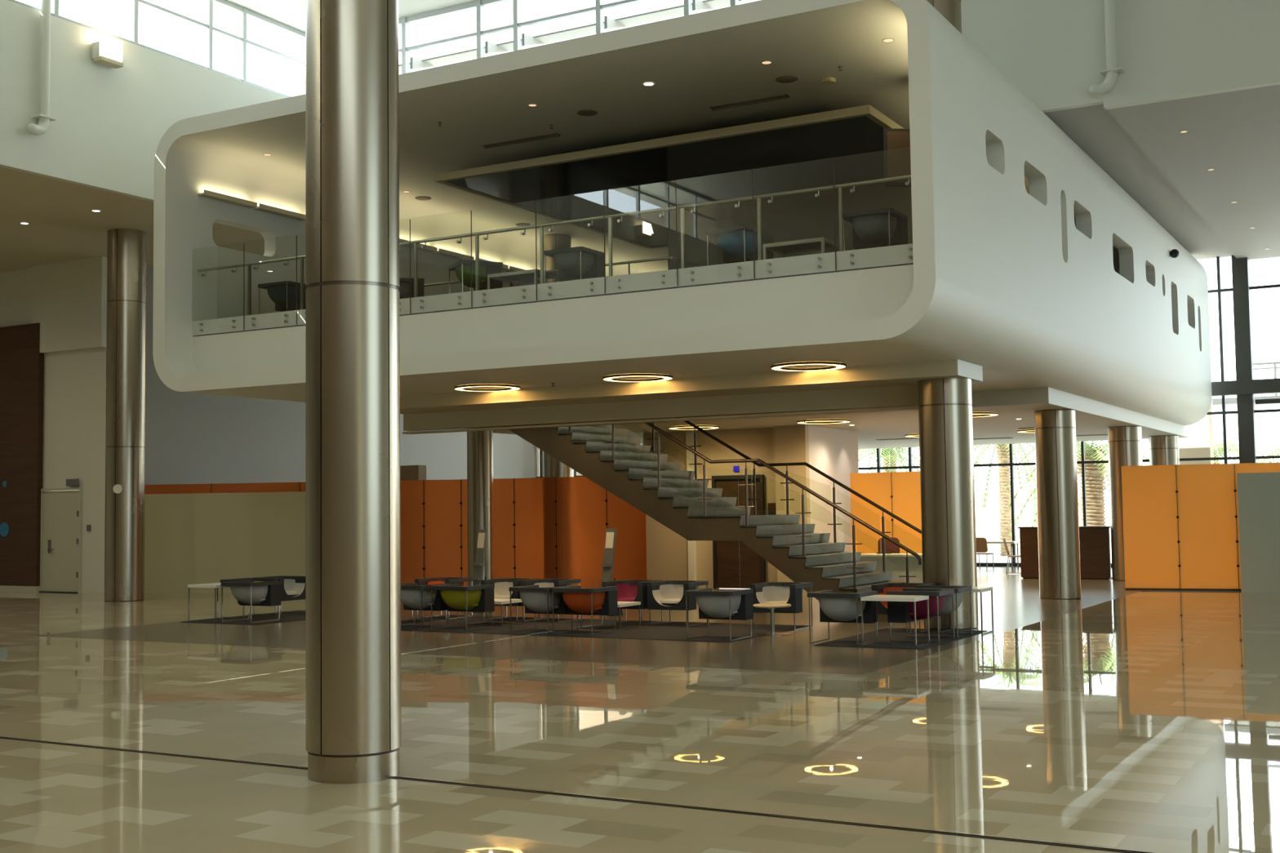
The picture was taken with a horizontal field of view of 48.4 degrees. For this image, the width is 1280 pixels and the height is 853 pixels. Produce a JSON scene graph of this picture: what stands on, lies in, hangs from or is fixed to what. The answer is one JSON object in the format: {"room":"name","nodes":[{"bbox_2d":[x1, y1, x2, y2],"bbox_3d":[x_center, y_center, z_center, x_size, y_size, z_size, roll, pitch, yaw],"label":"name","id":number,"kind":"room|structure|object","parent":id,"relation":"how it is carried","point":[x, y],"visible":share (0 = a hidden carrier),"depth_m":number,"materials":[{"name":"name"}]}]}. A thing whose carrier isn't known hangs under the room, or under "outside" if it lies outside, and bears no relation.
{"room":"convention center lobby","nodes":[
{"label":"convention center lobby","id":0,"kind":"room"},
{"bbox_2d":[0,0,287,201],"bbox_3d":[-14.945,-6.226,17.029,0.150,2.860,32.350,-3,-4,29],"label":"wall","id":1,"kind":"structure","parent":0,"point":[107,132],"depth_m":25.78,"materials":[{"name":"white paint"}]},
{"bbox_2d":[26,0,57,135],"bbox_3d":[-10.403,-6.915,24.733,0.258,3.817,0.525,-3,-4,29],"label":"drain pipe","id":2,"kind":"object","parent":1,"relation":"attached to","point":[44,117],"visible":1,"depth_m":24.70,"materials":[{"name":"white metal"}]},
{"bbox_2d":[91,35,123,68],"bbox_3d":[-9.702,-6.821,25.968,0.260,0.440,0.520,-3,-4,29],"label":"floodlight","id":3,"kind":"object","parent":1,"relation":"attached to","point":[107,51],"visible":1,"depth_m":25.85,"materials":[{"name":"white paint"}]},
{"bbox_2d":[8,0,305,97],"bbox_3d":[-15.004,-8.437,17.060,0.100,1.560,32.150,-3,-4,29],"label":"window","id":4,"kind":"structure","parent":1,"relation":"in","point":[243,11],"depth_m":28.41,"materials":[{"name":"silver metal"}]},
{"bbox_2d":[148,0,417,74],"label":"window","id":5,"kind":"structure","parent":1,"relation":"attached to","point":[225,18],"depth_m":30.43,"materials":[{"name":"glass"}]},
{"bbox_2d":[0,166,473,291],"bbox_3d":[-16.042,-4.304,27.125,11.820,0.250,49.000,-3,-4,29],"label":"ceiling","id":6,"kind":"structure","parent":0,"point":[63,226],"depth_m":29.00,"materials":[{"name":"beige paint"}]},
{"bbox_2d":[145,264,539,484],"bbox_3d":[-7.849,0.356,40.480,0.200,7.700,17.700,-3,-4,29],"label":"wall","id":7,"kind":"structure","parent":0,"point":[191,437],"depth_m":36.28,"materials":[{"name":"grey paint"}]},
{"bbox_2d":[536,255,1279,567],"bbox_3d":[13.664,-0.333,38.147,39.600,8.200,0.450,-3,-4,29],"label":"window","id":8,"kind":"structure","parent":7,"relation":"in","point":[1245,386],"depth_m":37.05,"materials":[{"name":"grey"}]},
{"bbox_2d":[226,0,475,32],"bbox_3d":[-0.155,-10.039,8.827,34.500,0.250,32.700,-3,-4,29],"label":"ceiling","id":9,"kind":"structure","parent":0,"point":[291,13],"depth_m":29.30,"materials":[{"name":"white paint"}]},
{"bbox_2d":[192,264,913,373],"bbox_3d":[-1.873,-1.394,20.730,12.640,0.710,0.280,-3,-4,29],"label":"wall","id":10,"kind":"structure","parent":0,"point":[877,292],"depth_m":19.68,"materials":[{"name":"white paint"}]},
{"bbox_2d":[192,243,913,336],"bbox_3d":[3.536,-1.396,30.332,12.640,0.240,22.300,-3,-4,29],"label":"base panel","id":11,"kind":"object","parent":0,"point":[897,255],"depth_m":19.68,"materials":[{"name":"white paint"}]},
{"bbox_2d":[195,159,912,335],"bbox_3d":[-1.946,-2.498,20.683,12.629,1.450,0.129,-3,-4,29],"label":"guardrail","id":12,"kind":"object","parent":11,"relation":"attached to","point":[834,186],"visible":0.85,"depth_m":19.88,"materials":[{"name":"silver metal"}]},
{"bbox_2d":[423,256,701,291],"bbox_3d":[-1.739,-2.163,25.925,6.522,0.891,2.322,-3,-4,29],"label":"guard","id":13,"kind":"object","parent":11,"relation":"on","point":[668,258],"visible":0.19,"depth_m":23.81,"materials":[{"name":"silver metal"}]},
{"bbox_3d":[3.554,-1.521,30.374,12.640,0.011,22.220,-3,-4,29],"label":"carpet","id":14,"kind":"object","parent":11,"relation":"on","visible":0},
{"bbox_2d":[257,280,306,314],"bbox_3d":[-5.993,-2.081,24.140,0.700,0.635,0.675,-3,-4,29],"label":"lounge chair","id":15,"kind":"object","parent":14,"relation":"on","point":[283,294],"visible":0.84,"depth_m":23.96,"materials":[{"name":"grey fabric"}]},
{"bbox_2d":[399,277,424,298],"bbox_3d":[-3.973,-2.122,23.920,0.675,0.635,0.700,0,-3,-11],"label":"lounge chair","id":16,"kind":"object","parent":14,"relation":"on","point":[404,283],"visible":0.24,"depth_m":23.65,"materials":[{"name":"grey fabric"}]},
{"bbox_2d":[448,259,502,293],"bbox_3d":[-2.595,-2.232,22.398,0.675,0.635,0.700,1,-4,-26],"label":"lounge chair","id":17,"kind":"object","parent":14,"relation":"on","point":[462,268],"visible":0.82,"depth_m":22.18,"materials":[{"name":"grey fabric"}]},
{"bbox_2d":[487,268,559,289],"bbox_3d":[-1.791,-2.146,21.918,0.900,0.385,0.640,-3,-4,29],"label":"coffee table","id":18,"kind":"object","parent":14,"relation":"on","point":[528,275],"visible":0.67,"depth_m":21.87,"materials":[{"name":"black"}]},
{"bbox_2d":[543,246,605,283],"bbox_3d":[-0.991,-2.311,21.436,0.700,0.635,0.675,-3,-4,29],"label":"lounge chair","id":19,"kind":"object","parent":14,"relation":"on","point":[576,263],"visible":0.93,"depth_m":21.30,"materials":[{"name":"grey fabric"}]},
{"bbox_2d":[706,224,773,265],"bbox_3d":[1.395,-2.429,20.012,0.700,0.635,0.675,-4,-4,39],"label":"lounge chair","id":20,"kind":"object","parent":14,"relation":"on","point":[736,242],"visible":0.91,"depth_m":19.87,"materials":[{"name":"grey fabric"}]},
{"bbox_2d":[762,236,839,259],"bbox_3d":[2.248,-2.333,19.723,0.900,0.385,0.640,-3,-4,29],"label":"coffee table","id":21,"kind":"object","parent":14,"relation":"on","point":[822,244],"visible":0.63,"depth_m":19.68,"materials":[{"name":"white"}]},
{"bbox_2d":[842,208,907,250],"bbox_3d":[3.136,-2.511,19.031,0.700,0.635,0.675,-3,-4,29],"label":"lounge chair","id":22,"kind":"object","parent":14,"relation":"on","point":[883,227],"visible":0.94,"depth_m":18.90,"materials":[{"name":"grey fabric"}]},
{"bbox_2d":[0,566,1279,852],"bbox_3d":[-0.356,2.845,17.480,50.000,0.200,50.300,-3,-4,29],"label":"floor","id":23,"kind":"structure","parent":0,"point":[1112,717],"depth_m":10.95,"materials":[{"name":"tile"}]},
{"bbox_2d":[0,256,106,593],"bbox_3d":[-14.995,0.080,34.140,6.400,7.700,0.380,-3,-4,29],"label":"wall","id":24,"kind":"structure","parent":23,"relation":"on","point":[68,300],"depth_m":33.41,"materials":[{"name":"white paint"}]},
{"bbox_2d":[39,487,82,593],"bbox_3d":[-13.424,2.645,33.165,1.420,2.420,0.300,-3,-4,29],"label":"door","id":25,"kind":"structure","parent":24,"relation":"attached to","point":[61,508],"depth_m":33.09,"materials":[{"name":"beige paint"}]},
{"bbox_2d":[104,228,146,601],"bbox_3d":[-10.725,-0.253,29.717,0.779,7.719,0.779,-3,-4,29],"label":"steel column","id":26,"kind":"structure","parent":23,"relation":"on","point":[126,248],"depth_m":29.42,"materials":[{"name":"silver metal"}]},
{"bbox_2d":[144,491,305,593],"bbox_3d":[-8.753,2.598,31.911,6.694,2.235,0.072,-1,-3,8],"label":"wall","id":27,"kind":"structure","parent":23,"relation":"on","point":[197,538],"depth_m":31.99,"materials":[{"name":"beige paint"}]},
{"bbox_2d":[182,610,305,625],"bbox_3d":[-6.069,3.201,23.897,1.670,0.007,2.730,-3,-4,29],"label":"rug","id":28,"kind":"object","parent":23,"relation":"on","point":[286,616],"visible":0.62,"depth_m":23.40,"materials":[{"name":"grey carpet"}]},
{"bbox_2d":[187,582,244,622],"bbox_3d":[-6.946,2.885,23.357,0.620,0.600,0.660,-3,-4,29],"label":"side table","id":29,"kind":"object","parent":28,"relation":"on","point":[215,585],"visible":0.77,"depth_m":23.21,"materials":[{"name":"white laminate"}]},
{"bbox_2d":[220,577,278,618],"bbox_3d":[-6.619,2.899,24.103,0.675,0.635,0.700,-3,-4,29],"label":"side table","id":30,"kind":"object","parent":28,"relation":"on","point":[255,580],"visible":0.12,"depth_m":24.20,"materials":[{"name":"grey fabric"}]},
{"bbox_2d":[221,580,281,622],"bbox_3d":[-6.307,2.834,23.087,0.700,0.635,0.675,-3,-4,29],"label":"lounge chair","id":31,"kind":"object","parent":28,"relation":"on","point":[247,593],"visible":1,"depth_m":22.96,"materials":[{"name":"grey fabric"}]},
{"bbox_2d":[253,575,305,615],"bbox_3d":[-6.243,2.931,24.728,0.675,0.635,0.700,-3,-4,29],"label":"lounge chair","id":32,"kind":"object","parent":28,"relation":"on","point":[293,588],"visible":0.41,"depth_m":24.81,"materials":[{"name":"grey fabric"}]},
{"bbox_2d":[305,0,401,784],"bbox_3d":[-1.955,-3.767,9.673,0.614,12.120,0.614,-3,-4,29],"label":"steel column","id":33,"kind":"structure","parent":23,"relation":"on","point":[353,701],"depth_m":9.22,"materials":[{"name":"silver metal"}]},
{"bbox_2d":[145,476,647,588],"bbox_3d":[-5.832,2.439,31.823,12.389,2.460,0.790,-2,-3,13],"label":"wall","id":34,"kind":"structure","parent":23,"relation":"on","point":[544,527],"depth_m":31.39,"materials":[{"name":"brown plastic"}]},
{"bbox_2d":[400,465,426,480],"bbox_3d":[-5.770,2.367,33.909,1.500,2.850,0.300,-3,-4,29],"label":"board","id":35,"kind":"object","parent":23,"relation":"on","point":[406,472],"visible":0.14,"depth_m":33.62,"materials":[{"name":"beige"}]},
{"bbox_2d":[466,426,493,586],"bbox_3d":[-3.312,1.639,29.565,0.540,3.719,0.540,-3,-4,29],"label":"steel column","id":36,"kind":"structure","parent":23,"relation":"on","point":[480,504],"depth_m":29.36,"materials":[{"name":"silver metal"}]},
{"bbox_2d":[472,529,493,613],"bbox_3d":[-2.737,2.487,24.570,0.316,1.420,0.265,2,-4,-40],"label":"stand","id":37,"kind":"object","parent":23,"relation":"on","point":[482,536],"visible":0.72,"depth_m":24.53,"materials":[{"name":"grey metal"}]},
{"bbox_2d":[543,234,573,477],"bbox_3d":[-1.838,-0.340,31.939,0.670,7.909,0.670,-3,-4,29],"label":"steel column","id":38,"kind":"structure","parent":23,"relation":"on","point":[553,468],"depth_m":31.80,"materials":[{"name":"silver metal"}]},
{"bbox_2d":[0,736,1151,852],"bbox_3d":[-5.077,2.434,11.174,46.000,0.006,0.036,-3,-4,29],"label":"trim","id":39,"kind":"structure","parent":23,"relation":"on","point":[6,738],"depth_m":8.21,"materials":[{"name":"grey metal"}]},
{"bbox_2d":[400,614,811,642],"bbox_3d":[-1.016,2.962,21.050,6.540,0.007,2.730,-3,-4,29],"label":"rug","id":40,"kind":"object","parent":23,"relation":"on","point":[673,631],"visible":0.71,"depth_m":20.63,"materials":[{"name":"grey carpet"}]},
{"bbox_2d":[400,582,449,629],"bbox_3d":[-3.339,2.694,21.415,0.700,0.635,0.675,-3,-4,29],"label":"lounge chair","id":41,"kind":"object","parent":40,"relation":"on","point":[414,597],"visible":0.84,"depth_m":21.24,"materials":[{"name":"grey fabric"}]},
{"bbox_2d":[414,577,472,619],"bbox_3d":[-3.189,2.801,23.263,0.700,0.635,0.675,-3,-4,29],"label":"lounge chair","id":42,"kind":"object","parent":40,"relation":"on","point":[451,580],"visible":0.26,"depth_m":23.27,"materials":[{"name":"grey fabric"}]},
{"bbox_2d":[430,583,494,631],"bbox_3d":[-2.625,2.660,21.013,0.700,0.635,0.675,-3,-4,29],"label":"lounge chair","id":43,"kind":"object","parent":40,"relation":"on","point":[475,598],"visible":1,"depth_m":20.88,"materials":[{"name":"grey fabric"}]},
{"bbox_2d":[480,577,539,622],"bbox_3d":[-2.040,2.747,22.615,0.700,0.635,0.675,-3,-4,29],"label":"lounge chair","id":44,"kind":"object","parent":40,"relation":"on","point":[501,586],"visible":0.43,"depth_m":22.64,"materials":[{"name":"grey fabric"}]},
{"bbox_2d":[508,585,574,633],"bbox_3d":[-1.406,2.602,20.326,0.700,0.635,0.675,-3,-4,29],"label":"lounge chair","id":45,"kind":"object","parent":40,"relation":"on","point":[536,600],"visible":0.91,"depth_m":20.16,"materials":[{"name":"grey fabric"}]},
{"bbox_2d":[520,578,580,622],"bbox_3d":[-1.378,2.715,22.242,0.700,0.635,0.675,-3,-4,29],"label":"lounge chair","id":46,"kind":"object","parent":40,"relation":"on","point":[542,583],"visible":0.29,"depth_m":22.30,"materials":[{"name":"grey fabric"}]},
{"bbox_2d":[551,585,617,635],"bbox_3d":[-0.779,2.572,19.973,0.700,0.635,0.675,-3,-4,29],"label":"lounge chair","id":47,"kind":"object","parent":40,"relation":"on","point":[602,601],"visible":1,"depth_m":19.84,"materials":[{"name":"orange fabric"}]},
{"bbox_2d":[601,579,662,625],"bbox_3d":[-0.099,2.655,21.521,0.700,0.635,0.675,-3,-4,29],"label":"lounge chair","id":48,"kind":"object","parent":40,"relation":"on","point":[628,590],"visible":0.6,"depth_m":21.48,"materials":[{"name":"grey fabric"}]},
{"bbox_2d":[646,580,708,626],"bbox_3d":[0.572,2.623,21.144,0.700,0.635,0.675,-3,-4,29],"label":"lounge chair","id":49,"kind":"object","parent":40,"relation":"on","point":[669,595],"visible":0.89,"depth_m":21.02,"materials":[{"name":"grey fabric"}]},
{"bbox_2d":[684,588,753,641],"bbox_3d":[1.042,2.478,18.809,0.700,0.635,0.675,-3,-4,29],"label":"lounge chair","id":50,"kind":"object","parent":40,"relation":"on","point":[737,605],"visible":1,"depth_m":18.67,"materials":[{"name":"grey fabric"}]},
{"bbox_2d":[749,582,813,631],"bbox_3d":[2.027,2.551,20.267,0.700,0.635,0.675,-3,-4,29],"label":"lounge chair","id":51,"kind":"object","parent":40,"relation":"on","point":[788,593],"visible":0.88,"depth_m":20.16,"materials":[{"name":"grey fabric"}]},
{"bbox_2d":[600,528,622,616],"bbox_3d":[-0.491,2.381,23.305,0.316,1.420,0.265,2,-4,-40],"label":"stand","id":52,"kind":"object","parent":23,"relation":"on","point":[611,533],"visible":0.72,"depth_m":23.27,"materials":[{"name":"grey metal"}]},
{"bbox_2d":[505,418,922,621],"bbox_3d":[0.508,0.333,24.510,9.616,5.622,2.370,-3,-4,29],"label":"staircase","id":53,"kind":"structure","parent":23,"relation":"on","point":[616,462],"depth_m":23.50,"materials":[{"name":"metal"}]},
{"bbox_2d":[753,603,791,635],"bbox_3d":[1.800,2.624,19.388,0.524,0.404,0.524,-3,-4,29],"label":"round table","id":54,"kind":"object","parent":23,"relation":"on","point":[771,606],"visible":0.98,"depth_m":19.35,"materials":[{"name":"beige wood"}]},
{"bbox_2d":[850,471,922,554],"bbox_3d":[5.639,2.202,30.521,2.302,2.460,0.062,-3,-4,27],"label":"wall","id":55,"kind":"structure","parent":23,"relation":"on","point":[899,493],"depth_m":30.69,"materials":[{"name":"orange plastic"}]},
{"bbox_2d":[859,553,923,582],"bbox_3d":[5.355,2.910,28.162,1.980,0.775,0.800,-3,-4,29],"label":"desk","id":56,"kind":"object","parent":23,"relation":"on","point":[895,562],"visible":0.27,"depth_m":27.93,"materials":[{"name":"grey"}]},
{"bbox_2d":[813,627,987,649],"bbox_3d":[3.441,2.751,18.539,1.420,0.007,2.730,-3,-4,29],"label":"rug","id":57,"kind":"object","parent":23,"relation":"on","point":[897,634],"visible":0.89,"depth_m":18.28,"materials":[{"name":"grey carpet"}]},
{"bbox_2d":[807,590,877,645],"bbox_3d":[2.559,2.409,18.001,0.700,0.635,0.675,-3,-4,29],"label":"lounge chair","id":58,"kind":"object","parent":57,"relation":"on","point":[834,607],"visible":0.99,"depth_m":17.85,"materials":[{"name":"grey fabric"}]},
{"bbox_2d":[860,595,929,647],"bbox_3d":[3.159,2.403,17.618,0.700,0.600,0.540,-3,-4,29],"label":"side table","id":59,"kind":"object","parent":57,"relation":"on","point":[914,598],"visible":1,"depth_m":17.55,"materials":[{"name":"white laminate"}]},
{"bbox_2d":[871,582,935,633],"bbox_3d":[3.641,2.489,19.610,0.700,0.635,0.675,-3,-4,29],"label":"lounge chair","id":60,"kind":"object","parent":57,"relation":"on","point":[882,588],"visible":0.17,"depth_m":19.64,"materials":[{"name":"grey fabric"}]},
{"bbox_2d":[886,588,954,643],"bbox_3d":[3.591,2.404,18.156,0.675,0.635,0.700,-3,-4,29],"label":"lounge chair","id":61,"kind":"object","parent":57,"relation":"on","point":[897,611],"visible":0.86,"depth_m":17.96,"materials":[{"name":"grey fabric"}]},
{"bbox_2d":[906,585,972,638],"bbox_3d":[3.962,2.435,18.772,0.675,0.635,0.700,-3,-4,29],"label":"lounge chair","id":62,"kind":"object","parent":57,"relation":"on","point":[947,608],"visible":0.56,"depth_m":18.62,"materials":[{"name":"grey fabric"}]},
{"bbox_2d":[938,586,993,635],"bbox_3d":[4.412,2.485,19.286,0.600,0.600,0.560,-3,-4,29],"label":"side table","id":63,"kind":"object","parent":57,"relation":"on","point":[975,589],"visible":0.6,"depth_m":19.18,"materials":[{"name":"white laminate"}]},
{"bbox_2d":[917,0,978,629],"bbox_3d":[4.302,-3.216,20.446,0.749,12.119,0.749,-3,-4,29],"label":"steel column","id":64,"kind":"structure","parent":23,"relation":"on","point":[946,451],"depth_m":19.90,"materials":[{"name":"silver metal"}]},
{"bbox_2d":[1034,408,1081,599],"bbox_3d":[7.671,1.425,26.180,0.729,3.439,0.729,-3,-4,29],"label":"steel column","id":65,"kind":"structure","parent":23,"relation":"on","point":[1055,446],"depth_m":25.89,"materials":[{"name":"silver metal"}]},
{"bbox_2d":[1017,526,1112,579],"bbox_3d":[9.962,2.928,33.127,2.070,1.200,0.930,-3,-4,29],"label":"reception desk","id":66,"kind":"object","parent":23,"relation":"on","point":[1094,541],"visible":0.68,"depth_m":32.51,"materials":[{"name":"brown wood"}]},
{"bbox_2d":[1106,426,1142,581],"bbox_3d":[10.941,1.726,32.020,0.729,3.439,0.729,-3,-4,29],"label":"steel column","id":67,"kind":"structure","parent":23,"relation":"on","point":[1124,442],"depth_m":31.79,"materials":[{"name":"silver metal"}]},
{"bbox_2d":[1148,435,1179,465],"bbox_3d":[13.523,1.964,36.643,0.729,3.439,0.729,-3,-4,29],"label":"steel column","id":68,"kind":"structure","parent":23,"relation":"on","point":[1163,450],"depth_m":36.41,"materials":[{"name":"silver metal"}]},
{"bbox_2d":[1121,462,1279,591],"bbox_3d":[11.990,1.927,27.364,5.145,2.460,0.109,-2,-4,24],"label":"wall","id":69,"kind":"structure","parent":23,"relation":"on","point":[1181,526],"depth_m":27.92,"materials":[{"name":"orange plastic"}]},
{"bbox_2d":[1236,471,1279,593],"bbox_3d":[12.983,1.944,26.195,3.649,2.260,0.060,-3,-4,29],"label":"wall","id":70,"kind":"structure","parent":23,"relation":"on","point":[1258,493],"depth_m":26.88,"materials":[{"name":"grey paint"}]},
{"bbox_2d":[152,0,1212,425],"bbox_3d":[3.373,-2.518,30.137,13.180,4.460,22.900,-3,-4,29],"label":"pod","id":71,"kind":"structure","parent":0,"point":[1017,285],"depth_m":21.79,"materials":[{"name":"white paint"}]},
{"bbox_2d":[197,189,257,208],"bbox_3d":[-7.068,-3.902,24.442,0.158,0.080,1.220,-3,-4,29],"label":"light","id":72,"kind":"object","parent":71,"relation":"attached to","point":[210,194],"visible":1,"depth_m":24.38,"materials":[{"name":"beige"}]},
{"bbox_2d":[253,203,305,220],"bbox_3d":[-6.438,-3.845,25.555,0.158,0.080,1.220,-3,-4,29],"label":"light","id":73,"kind":"object","parent":71,"relation":"attached to","point":[263,207],"visible":0.85,"depth_m":25.47,"materials":[{"name":"beige"}]},
{"bbox_2d":[453,383,520,391],"bbox_3d":[-2.445,-0.617,22.831,1.060,0.033,1.060,-3,-4,29],"label":"lamp","id":74,"kind":"object","parent":71,"relation":"attached to","point":[509,387],"visible":1,"depth_m":22.64,"materials":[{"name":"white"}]},
{"bbox_2d":[481,133,559,148],"bbox_3d":[-1.993,-4.768,23.778,1.500,0.030,0.120,-3,-4,29],"label":"air vent","id":75,"kind":"object","parent":71,"relation":"in","point":[553,135],"visible":1,"depth_m":23.76,"materials":[{"name":"brown metal"}]},
{"bbox_2d":[602,373,672,382],"bbox_3d":[-0.034,-0.731,21.472,1.060,0.033,1.060,-3,-4,29],"label":"lamp","id":76,"kind":"object","parent":71,"relation":"attached to","point":[612,377],"visible":1,"depth_m":21.31,"materials":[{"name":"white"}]},
{"bbox_2d":[402,384,918,434],"bbox_3d":[0.066,-0.352,23.340,9.850,0.575,0.240,-3,-4,29],"label":"beam","id":77,"kind":"structure","parent":71,"relation":"attached to","point":[891,397],"depth_m":22.96,"materials":[{"name":"beige paint"}]},
{"bbox_2d":[435,104,904,248],"bbox_3d":[1.802,-4.356,26.382,8.020,0.130,7.740,-3,-4,29],"label":"ceiling recess","id":78,"kind":"object","parent":71,"relation":"attached to","point":[796,153],"visible":0.68,"depth_m":24.55,"materials":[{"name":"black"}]},
{"bbox_2d":[400,359,979,413],"bbox_3d":[0.059,-0.571,22.654,10.530,0.220,1.200,-3,-4,29],"label":"trim","id":79,"kind":"structure","parent":71,"relation":"attached to","point":[902,373],"depth_m":21.74,"materials":[{"name":"beige paint"}]},
{"bbox_2d":[709,93,790,111],"bbox_3d":[1.663,-4.941,21.718,1.300,0.030,0.120,-3,-4,29],"label":"air vent","id":80,"kind":"object","parent":71,"relation":"in","point":[784,95],"visible":1,"depth_m":21.71,"materials":[{"name":"brown metal"}]},
{"bbox_2d":[770,361,846,371],"bbox_3d":[2.377,-0.846,20.114,1.060,0.033,1.060,-3,-4,29],"label":"lamp","id":81,"kind":"object","parent":71,"relation":"attached to","point":[780,366],"visible":1,"depth_m":19.96,"materials":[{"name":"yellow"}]},
{"bbox_2d":[882,128,911,186],"bbox_3d":[3.905,-3.655,19.368,1.200,0.780,0.065,0,-3,-6],"label":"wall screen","id":82,"kind":"object","parent":71,"relation":"attached to","point":[896,141],"visible":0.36,"depth_m":19.30,"materials":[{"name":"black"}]},
{"bbox_2d":[956,359,1189,437],"bbox_3d":[9.456,-0.316,28.652,0.105,0.280,20.900,-3,-4,29],"label":"trim","id":83,"kind":"structure","parent":71,"relation":"attached to","point":[965,369],"depth_m":27.71,"materials":[{"name":"white paint"}]},
{"bbox_2d":[643,426,777,588],"bbox_3d":[1.596,1.800,31.064,3.360,3.440,0.150,-3,-4,29],"label":"wall","id":84,"kind":"structure","parent":0,"point":[667,553],"depth_m":31.09,"materials":[{"name":"beige paint"}]},
{"bbox_2d":[685,431,696,580],"bbox_3d":[1.120,1.813,31.177,0.140,3.440,0.120,-3,-4,29],"label":"trim","id":85,"kind":"structure","parent":84,"relation":"attached to","point":[691,549],"depth_m":31.11,"materials":[{"name":"white paint"}]},
{"bbox_2d":[711,474,765,588],"bbox_3d":[2.131,2.268,30.640,1.210,2.440,0.140,-3,-4,29],"label":"door","id":86,"kind":"structure","parent":84,"relation":"in","point":[735,565],"depth_m":30.63,"materials":[{"name":"black wood"}]},
{"bbox_2d":[774,425,810,591],"bbox_3d":[3.196,1.701,29.773,0.700,3.440,0.170,-3,-4,29],"label":"wall","id":87,"kind":"structure","parent":0,"point":[791,442],"depth_m":29.72,"materials":[{"name":"beige paint"}]},
{"bbox_2d":[808,425,858,552],"bbox_3d":[4.216,1.756,30.947,0.080,3.440,2.880,-3,-4,29],"label":"wall","id":88,"kind":"structure","parent":0,"point":[833,451],"depth_m":30.82,"materials":[{"name":"beige paint"}]},
{"bbox_2d":[493,386,1186,448],"bbox_3d":[5.479,0.059,34.046,12.140,0.280,15.400,-3,-4,29],"label":"ceiling","id":89,"kind":"structure","parent":0,"point":[1012,404],"depth_m":29.39,"materials":[{"name":"beige paint"}]},
{"bbox_2d":[667,175,1029,269],"bbox_3d":[3.826,-3.274,25.693,7.430,2.928,0.150,-3,-4,29],"label":"wall pod partition","id":90,"kind":"structure","parent":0,"point":[803,215],"depth_m":26.25,"materials":[{"name":"brown paint"}]},
{"bbox_2d":[960,0,1279,112],"bbox_3d":[9.074,-7.213,21.994,37.180,4.090,0.170,-3,-4,29],"label":"wall","id":91,"kind":"structure","parent":0,"point":[1053,51],"depth_m":22.59,"materials":[{"name":"white paint"}]},
{"bbox_2d":[398,0,737,73],"bbox_3d":[-0.844,-8.008,27.619,14.100,1.560,0.120,-3,-4,29],"label":"window","id":92,"kind":"structure","parent":91,"relation":"in","point":[479,4],"depth_m":28.92,"materials":[{"name":"silver metal"}]},
{"bbox_2d":[398,0,753,73],"bbox_3d":[-0.430,-7.850,27.934,14.500,0.290,0.750,-3,-4,29],"label":"window","id":93,"kind":"structure","parent":91,"relation":"attached to","point":[609,24],"depth_m":28.61,"materials":[{"name":"glass"}]},
{"bbox_2d":[1088,0,1124,94],"bbox_3d":[7.383,-7.232,22.730,0.525,3.917,0.258,-3,-4,29],"label":"drain pipe","id":94,"kind":"object","parent":91,"relation":"attached to","point":[1112,70],"visible":1,"depth_m":22.55,"materials":[{"name":"white metal"}]},
{"bbox_2d":[1044,84,1279,259],"bbox_3d":[10.828,-4.876,30.640,42.800,0.340,16.900,-3,-4,29],"label":"ceiling","id":95,"kind":"structure","parent":0,"point":[1236,134],"depth_m":26.66,"materials":[{"name":"grey paint"}]},
{"label":"outside","id":96,"kind":"structure","parent":0,"visible":0},
{"bbox_2d":[976,523,1111,563],"bbox_3d":[31.331,6.496,85.651,150.000,0.200,99.650,-3,-4,29],"label":"pavement","id":97,"kind":"structure","parent":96,"point":[997,557],"depth_m":48.33,"materials":[{"name":"white concrete"}]},
{"bbox_2d":[538,443,1082,550],"bbox_3d":[11.873,0.114,51.585,91.474,9.050,16.582,-2,-4,23],"label":"wall","id":98,"kind":"structure","parent":97,"relation":"on","point":[987,522],"depth_m":56.26,"materials":[{"name":"beige paint"}]},
{"bbox_2d":[857,447,919,472],"bbox_3d":[8.911,2.443,49.946,5.352,4.287,5.554,-3,-4,29],"label":"palm tree","id":99,"kind":"object","parent":97,"relation":"on","point":[890,455],"visible":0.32,"depth_m":49.81,"materials":[{"name":"green plant"}]},
{"bbox_2d":[973,443,1082,555],"bbox_3d":[12.664,2.181,50.063,5.880,4.720,5.939,-3,-4,29],"label":"palm tree","id":100,"kind":"object","parent":97,"relation":"on","point":[1003,451],"visible":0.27,"depth_m":49.95,"materials":[{"name":"green plant"}]},
{"bbox_2d":[1004,440,1149,553],"bbox_3d":[14.266,2.225,44.879,5.788,3.974,5.499,-3,-4,36],"label":"palm tree","id":101,"kind":"object","parent":97,"relation":"on","point":[1095,473],"visible":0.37,"depth_m":44.44,"materials":[{"name":"green plant"}]},
{"bbox_2d":[1213,440,1271,463],"bbox_3d":[20.180,2.414,50.483,5.683,4.096,5.284,-2,-4,16],"label":"palm tree","id":102,"kind":"object","parent":97,"relation":"on","point":[1218,451],"visible":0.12,"depth_m":49.92,"materials":[{"name":"green plant"}]},
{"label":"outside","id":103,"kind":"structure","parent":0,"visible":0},
{"bbox_2d":[1178,405,1213,464],"bbox_3d":[15.895,-0.105,40.812,0.850,8.000,0.600,-3,-4,29],"label":"window","id":104,"kind":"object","parent":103,"point":[1199,444],"visible":0.14,"depth_m":40.48,"materials":[{"name":"beige"}]},
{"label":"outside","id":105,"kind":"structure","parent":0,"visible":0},
{"bbox_2d":[1212,360,1279,408],"bbox_3d":[25.059,-1.568,36.047,19.600,1.200,2.000,-3,-4,29],"label":"balcony","id":106,"kind":"object","parent":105,"point":[1230,402],"visible":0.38,"depth_m":39.84,"materials":[{"name":"grey metal"}]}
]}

